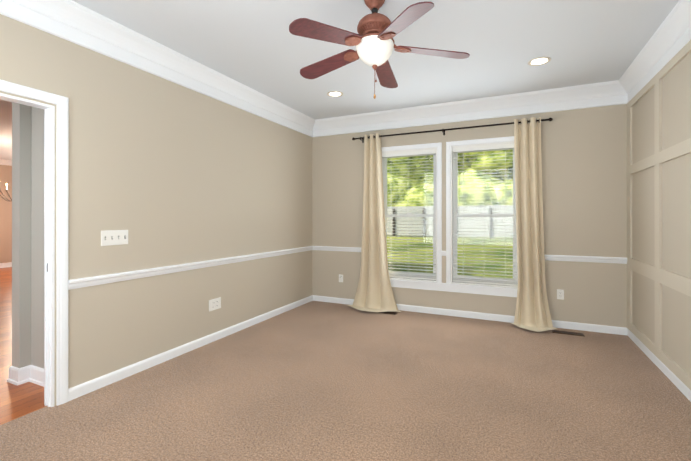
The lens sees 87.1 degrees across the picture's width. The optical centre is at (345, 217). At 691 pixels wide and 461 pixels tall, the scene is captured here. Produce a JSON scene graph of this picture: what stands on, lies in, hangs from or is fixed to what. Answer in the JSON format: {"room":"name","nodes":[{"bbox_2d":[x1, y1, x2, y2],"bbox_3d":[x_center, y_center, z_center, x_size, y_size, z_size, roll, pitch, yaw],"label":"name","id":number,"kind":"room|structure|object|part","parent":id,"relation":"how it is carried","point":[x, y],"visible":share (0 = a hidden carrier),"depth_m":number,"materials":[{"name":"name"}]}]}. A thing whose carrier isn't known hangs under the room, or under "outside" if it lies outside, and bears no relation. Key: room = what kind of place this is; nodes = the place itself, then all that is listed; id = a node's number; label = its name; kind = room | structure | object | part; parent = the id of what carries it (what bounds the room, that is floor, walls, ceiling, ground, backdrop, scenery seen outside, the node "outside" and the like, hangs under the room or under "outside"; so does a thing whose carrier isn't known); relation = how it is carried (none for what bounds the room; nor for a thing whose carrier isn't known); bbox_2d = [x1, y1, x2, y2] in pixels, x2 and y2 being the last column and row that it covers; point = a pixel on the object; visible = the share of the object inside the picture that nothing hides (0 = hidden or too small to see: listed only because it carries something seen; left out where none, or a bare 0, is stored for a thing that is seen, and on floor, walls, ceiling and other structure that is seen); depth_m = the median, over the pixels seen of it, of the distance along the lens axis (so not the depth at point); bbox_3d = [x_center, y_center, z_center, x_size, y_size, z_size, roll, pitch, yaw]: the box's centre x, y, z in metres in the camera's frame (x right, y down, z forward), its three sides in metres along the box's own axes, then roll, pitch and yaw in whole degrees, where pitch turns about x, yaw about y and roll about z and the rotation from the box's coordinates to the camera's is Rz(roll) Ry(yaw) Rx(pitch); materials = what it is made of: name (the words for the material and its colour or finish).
{"room":"empty bedroom","nodes":[
{"label":"empty bedroom","id":0,"kind":"room"},
{"bbox_2d":[0,165,11,262],"bbox_3d":[-9.762,-0.039,7.218,0.150,2.840,11.300,0,0,25],"label":"wall","id":1,"kind":"structure","parent":0,"point":[5,223],"depth_m":9.30,"materials":[{"name":"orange paint"}]},
{"bbox_2d":[0,159,11,165],"bbox_3d":[-9.646,-1.394,7.165,0.105,0.130,11.000,0,0,25],"label":"crown molding","id":2,"kind":"structure","parent":1,"relation":"attached to","point":[5,162],"depth_m":9.27,"materials":[{"name":"white"}]},
{"bbox_2d":[0,262,11,267],"bbox_3d":[-9.683,1.229,7.180,0.024,0.120,11.000,0,0,25],"label":"baseboard","id":3,"kind":"structure","parent":1,"relation":"attached to","point":[2,265],"depth_m":9.30,"materials":[{"name":"white wood"}]},
{"bbox_2d":[0,267,45,424],"bbox_3d":[-5.772,1.334,5.361,9.250,0.092,11.600,0,0,25],"label":"floor","id":4,"kind":"structure","parent":0,"point":[16,401],"depth_m":2.79,"materials":[{"name":"brown wood"}]},
{"bbox_2d":[12,102,43,367],"bbox_3d":[-0.975,-0.040,5.588,0.672,2.840,6.345,0,0,25],"label":"wall","id":5,"kind":"structure","parent":0,"point":[27,235],"depth_m":2.83,"materials":[{"name":"grey paint"}]},
{"bbox_2d":[6,366,22,382],"bbox_3d":[-1.293,1.228,5.721,0.031,0.120,6.369,0,0,25],"label":"baseboard","id":6,"kind":"structure","parent":5,"relation":"attached to","point":[15,374],"depth_m":2.81,"materials":[{"name":"white wood"}]},
{"bbox_2d":[23,365,43,386],"bbox_3d":[-2.239,1.226,2.737,0.560,0.120,0.040,0,0,25],"label":"baseboard","id":7,"kind":"structure","parent":5,"relation":"attached to","point":[28,373],"depth_m":2.82,"materials":[{"name":"white wood"}]},
{"bbox_2d":[0,14,311,405],"bbox_3d":[-1.733,-0.042,3.114,0.130,2.840,5.790,0,0,25],"label":"wall","id":8,"kind":"structure","parent":0,"point":[163,172],"depth_m":3.18,"materials":[{"name":"beige paint"}]},
{"bbox_2d":[0,80,68,406],"bbox_3d":[-2.190,0.225,2.058,0.109,2.105,1.064,0,0,25],"label":"door frame","id":9,"kind":"structure","parent":8,"relation":"attached to","point":[62,164],"depth_m":2.46,"materials":[{"name":"white wood"}]},
{"bbox_2d":[101,230,127,245],"bbox_3d":[-1.791,0.159,2.813,0.020,0.115,0.201,0,0,25],"label":"switch plate","id":10,"kind":"object","parent":8,"relation":"attached to","point":[113,237],"visible":1,"depth_m":2.81,"materials":[{"name":"white plastic"}]},
{"bbox_2d":[0,0,319,136],"bbox_3d":[-1.623,-1.345,3.064,0.112,0.235,5.530,0,0,25],"label":"crown molding","id":11,"kind":"structure","parent":8,"relation":"attached to","point":[92,30],"depth_m":2.98,"materials":[{"name":"white wood"}]},
{"bbox_2d":[68,295,311,400],"bbox_3d":[-1.222,1.238,4.038,0.016,0.081,3.343,0,0,25],"label":"baseboard","id":12,"kind":"structure","parent":8,"relation":"attached to","point":[77,391],"depth_m":3.24,"materials":[{"name":"white wood"}]},
{"bbox_2d":[68,246,312,289],"bbox_3d":[-1.209,0.473,4.055,0.027,0.068,3.383,0,0,25],"label":"trim","id":13,"kind":"structure","parent":8,"relation":"attached to","point":[99,280],"depth_m":3.24,"materials":[{"name":"white wood"}]},
{"bbox_2d":[209,297,220,310],"bbox_3d":[-1.352,0.903,3.769,0.009,0.114,0.162,0,0,25],"label":"outlet","id":14,"kind":"object","parent":8,"relation":"attached to","point":[214,304],"visible":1,"depth_m":3.76,"materials":[{"name":"white plastic"}]},
{"bbox_2d":[0,0,678,159],"bbox_3d":[-3.904,-1.521,4.494,13.370,0.120,11.600,0,0,25],"label":"ceiling","id":15,"kind":"structure","parent":0,"point":[257,45],"depth_m":3.08,"materials":[{"name":"white paint"}]},
{"bbox_2d":[0,183,11,200],"bbox_3d":[-6.289,-0.879,7.037,0.766,1.160,0.766,0,0,25],"label":"chandelier","id":16,"kind":"object","parent":15,"relation":"hanging from","point":[3,194],"visible":0.23,"depth_m":6.91,"materials":[{"name":"black metal"}]},
{"bbox_2d":[327,91,342,96],"bbox_3d":[-0.123,-1.458,4.313,0.195,0.006,0.195,0,0,19],"label":"recessed light","id":17,"kind":"object","parent":15,"relation":"in","point":[333,93],"depth_m":4.32,"materials":[{"name":"beige"}]},
{"bbox_2d":[289,0,469,98],"bbox_3d":[0.183,-1.125,2.458,1.204,0.676,1.202,0,0,25],"label":"ceiling fan","id":18,"kind":"object","parent":15,"relation":"hanging from","point":[372,40],"visible":1,"depth_m":2.34,"materials":[{"name":"brown wood"}]},
{"bbox_3d":[0.195,-0.899,2.422,0.038,0.226,0.038,0,0,25],"label":"chain","id":19,"kind":"part","parent":18,"relation":"part of","materials":[{"name":"orange metal"}]},
{"bbox_3d":[0.195,-1.083,2.422,0.252,0.148,0.252,0,0,25],"label":"lamp shade","id":20,"kind":"part","parent":18,"relation":"part of","materials":[{"name":"white glass"}]},
{"bbox_2d":[528,57,550,65],"bbox_3d":[1.818,-1.459,3.410,0.195,0.006,0.195,0,0,19],"label":"recessed light","id":21,"kind":"object","parent":15,"relation":"in","point":[538,61],"depth_m":3.41,"materials":[{"name":"beige"}]},
{"bbox_2d":[0,301,690,460],"bbox_3d":[0.092,1.327,2.264,3.985,0.100,5.530,0,0,25],"label":"floor carpet","id":22,"kind":"object","parent":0,"point":[318,381],"visible":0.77,"depth_m":2.52,"materials":[{"name":"beige carpet"}]},
{"bbox_2d":[375,311,396,314],"bbox_3d":[0.533,1.276,4.866,0.300,0.007,0.100,0,0,25],"label":"floor air vent","id":23,"kind":"object","parent":22,"relation":"on","point":[392,313],"visible":0.6,"depth_m":4.85,"materials":[{"name":"brown metal"}]},
{"bbox_2d":[552,330,584,336],"bbox_3d":[2.445,1.275,3.999,0.300,0.007,0.100,0,0,25],"label":"floor air vent","id":24,"kind":"object","parent":22,"relation":"on","point":[568,333],"visible":0.98,"depth_m":3.99,"materials":[{"name":"brown metal"}]},
{"bbox_2d":[312,104,626,327],"bbox_3d":[1.306,-0.041,4.822,4.200,2.840,0.130,0,0,25],"label":"wall","id":25,"kind":"structure","parent":0,"point":[584,171],"depth_m":4.23,"materials":[{"name":"beige paint"}]},
{"bbox_2d":[313,246,360,251],"bbox_3d":[-0.029,0.474,5.355,1.010,0.068,0.027,0,0,25],"label":"trim","id":26,"kind":"structure","parent":25,"relation":"attached to","point":[323,248],"depth_m":5.39,"materials":[{"name":"white wood"}]},
{"bbox_2d":[339,274,342,281],"bbox_3d":[-0.068,0.908,5.384,0.070,0.114,0.009,0,0,25],"label":"electrical outlet","id":27,"kind":"object","parent":25,"relation":"attached to","point":[340,278],"visible":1,"depth_m":5.38,"materials":[{"name":"white plastic"}]},
{"bbox_2d":[381,142,441,282],"bbox_3d":[0.870,-0.057,5.006,0.916,1.843,0.134,0,0,25],"label":"window","id":28,"kind":"structure","parent":25,"relation":"in","point":[433,215],"depth_m":4.90,"materials":[{"name":"white plastic"}]},
{"bbox_2d":[382,149,435,279],"bbox_3d":[0.862,-0.034,4.989,0.760,1.738,0.066,0,0,25],"label":"window blinds","id":29,"kind":"object","parent":28,"relation":"attached to","point":[409,153],"visible":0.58,"depth_m":4.99,"materials":[{"name":"white plastic"}]},
{"bbox_2d":[347,117,556,331],"bbox_3d":[1.180,0.055,4.597,2.618,2.422,0.384,0,0,25],"label":"curtains","id":30,"kind":"object","parent":25,"relation":"attached to","point":[374,292],"visible":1,"depth_m":4.29,"materials":[{"name":"beige fabric"}]},
{"bbox_2d":[390,136,517,296],"bbox_3d":[1.308,-0.006,4.794,1.923,1.946,0.149,0,0,25],"label":"window","id":31,"kind":"structure","parent":25,"relation":"in","point":[454,216],"depth_m":4.69,"materials":[{"name":"white plastic"}]},
{"bbox_2d":[453,143,516,285],"bbox_3d":[1.744,-0.034,4.579,0.760,1.738,0.066,0,0,25],"label":"window blinds","id":32,"kind":"object","parent":31,"relation":"attached to","point":[491,147],"visible":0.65,"depth_m":4.57,"materials":[{"name":"white plastic"}]},
{"bbox_2d":[316,81,615,136],"bbox_3d":[1.250,-1.343,4.715,3.690,0.235,0.112,0,0,25],"label":"crown molding","id":33,"kind":"structure","parent":25,"relation":"attached to","point":[601,94],"depth_m":4.54,"materials":[{"name":"white wood"}]},
{"bbox_2d":[312,295,623,334],"bbox_3d":[1.257,1.239,4.763,3.900,0.081,0.016,0,0,25],"label":"baseboard","id":34,"kind":"structure","parent":25,"relation":"attached to","point":[440,311],"depth_m":4.55,"materials":[{"name":"white wood"}]},
{"bbox_2d":[557,289,563,299],"bbox_3d":[2.482,0.894,4.198,0.070,0.114,0.009,0,0,25],"label":"electrical outlet","id":35,"kind":"object","parent":25,"relation":"attached to","point":[560,293],"visible":1,"depth_m":4.19,"materials":[{"name":"white plastic"}]},
{"bbox_2d":[544,254,626,263],"bbox_3d":[2.592,0.473,4.136,0.994,0.068,0.027,0,0,25],"label":"trim","id":36,"kind":"structure","parent":25,"relation":"attached to","point":[620,260],"depth_m":4.08,"materials":[{"name":"white wood"}]},
{"bbox_2d":[632,52,690,375],"bbox_3d":[1.930,-0.043,1.339,0.130,2.840,5.660,0,0,25],"label":"wall","id":37,"kind":"structure","parent":0,"point":[676,212],"depth_m":2.94,"materials":[{"name":"beige paint"}]},
{"bbox_2d":[616,0,690,104],"bbox_3d":[1.848,-1.346,1.450,0.112,0.235,5.530,0,0,25],"label":"crown molding","id":38,"kind":"structure","parent":37,"relation":"attached to","point":[674,32],"depth_m":2.98,"materials":[{"name":"white wood"}]},
{"bbox_2d":[624,327,690,401],"bbox_3d":[1.891,1.236,1.428,0.016,0.081,5.530,0,0,25],"label":"baseboard","id":39,"kind":"structure","parent":37,"relation":"attached to","point":[670,375],"depth_m":3.01,"materials":[{"name":"white wood"}]},
{"bbox_2d":[627,40,690,389],"bbox_3d":[1.890,-0.015,1.429,0.018,2.422,5.530,0,0,25],"label":"wall trim","id":40,"kind":"structure","parent":37,"relation":"attached to","point":[658,274],"depth_m":3.09,"materials":[{"name":"beige paint"}]},
{"label":"outside","id":41,"kind":"structure","parent":0,"visible":0},
{"bbox_2d":[387,235,512,277],"bbox_3d":[13.398,1.224,29.564,85.000,2.546,54.940,0,0,25],"label":"lawn","id":42,"kind":"structure","parent":41,"point":[427,239],"depth_m":11.85,"materials":[{"name":"green plant"}]},
{"bbox_2d":[387,156,432,183],"bbox_3d":[3.508,-4.616,21.393,6.375,10.620,4.650,0,0,25],"label":"tree","id":43,"kind":"object","parent":42,"relation":"on","point":[416,175],"depth_m":20.24,"materials":[{"name":"green plant"}]},
{"bbox_2d":[420,153,471,167],"bbox_3d":[8.570,-7.056,27.988,6.090,14.453,5.402,0,0,25],"label":"tree","id":44,"kind":"object","parent":42,"relation":"on","point":[460,156],"depth_m":27.26,"materials":[{"name":"green plant"}]},
{"bbox_2d":[387,205,512,237],"bbox_3d":[7.265,0.219,15.252,66.050,1.464,0.130,0,0,25],"label":"fence","id":45,"kind":"object","parent":42,"relation":"on","point":[426,226],"depth_m":16.25,"materials":[{"name":"grey"}]},
{"bbox_2d":[387,168,512,206],"bbox_3d":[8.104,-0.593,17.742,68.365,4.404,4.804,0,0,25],"label":"tree","id":46,"kind":"object","parent":42,"relation":"on","point":[473,188],"depth_m":18.34,"materials":[{"name":"green plant"}]},
{"bbox_2d":[458,153,504,180],"bbox_3d":[8.793,-6.469,23.347,6.185,13.832,5.258,0,0,25],"label":"tree","id":47,"kind":"object","parent":42,"relation":"on","point":[460,170],"depth_m":22.66,"materials":[{"name":"green plant"}]},
{"bbox_2d":[464,149,512,179],"bbox_3d":[9.569,-4.361,18.707,6.594,10.170,4.531,0,0,25],"label":"tree","id":48,"kind":"object","parent":42,"relation":"on","point":[483,162],"depth_m":18.43,"materials":[{"name":"green plant"}]}
]}

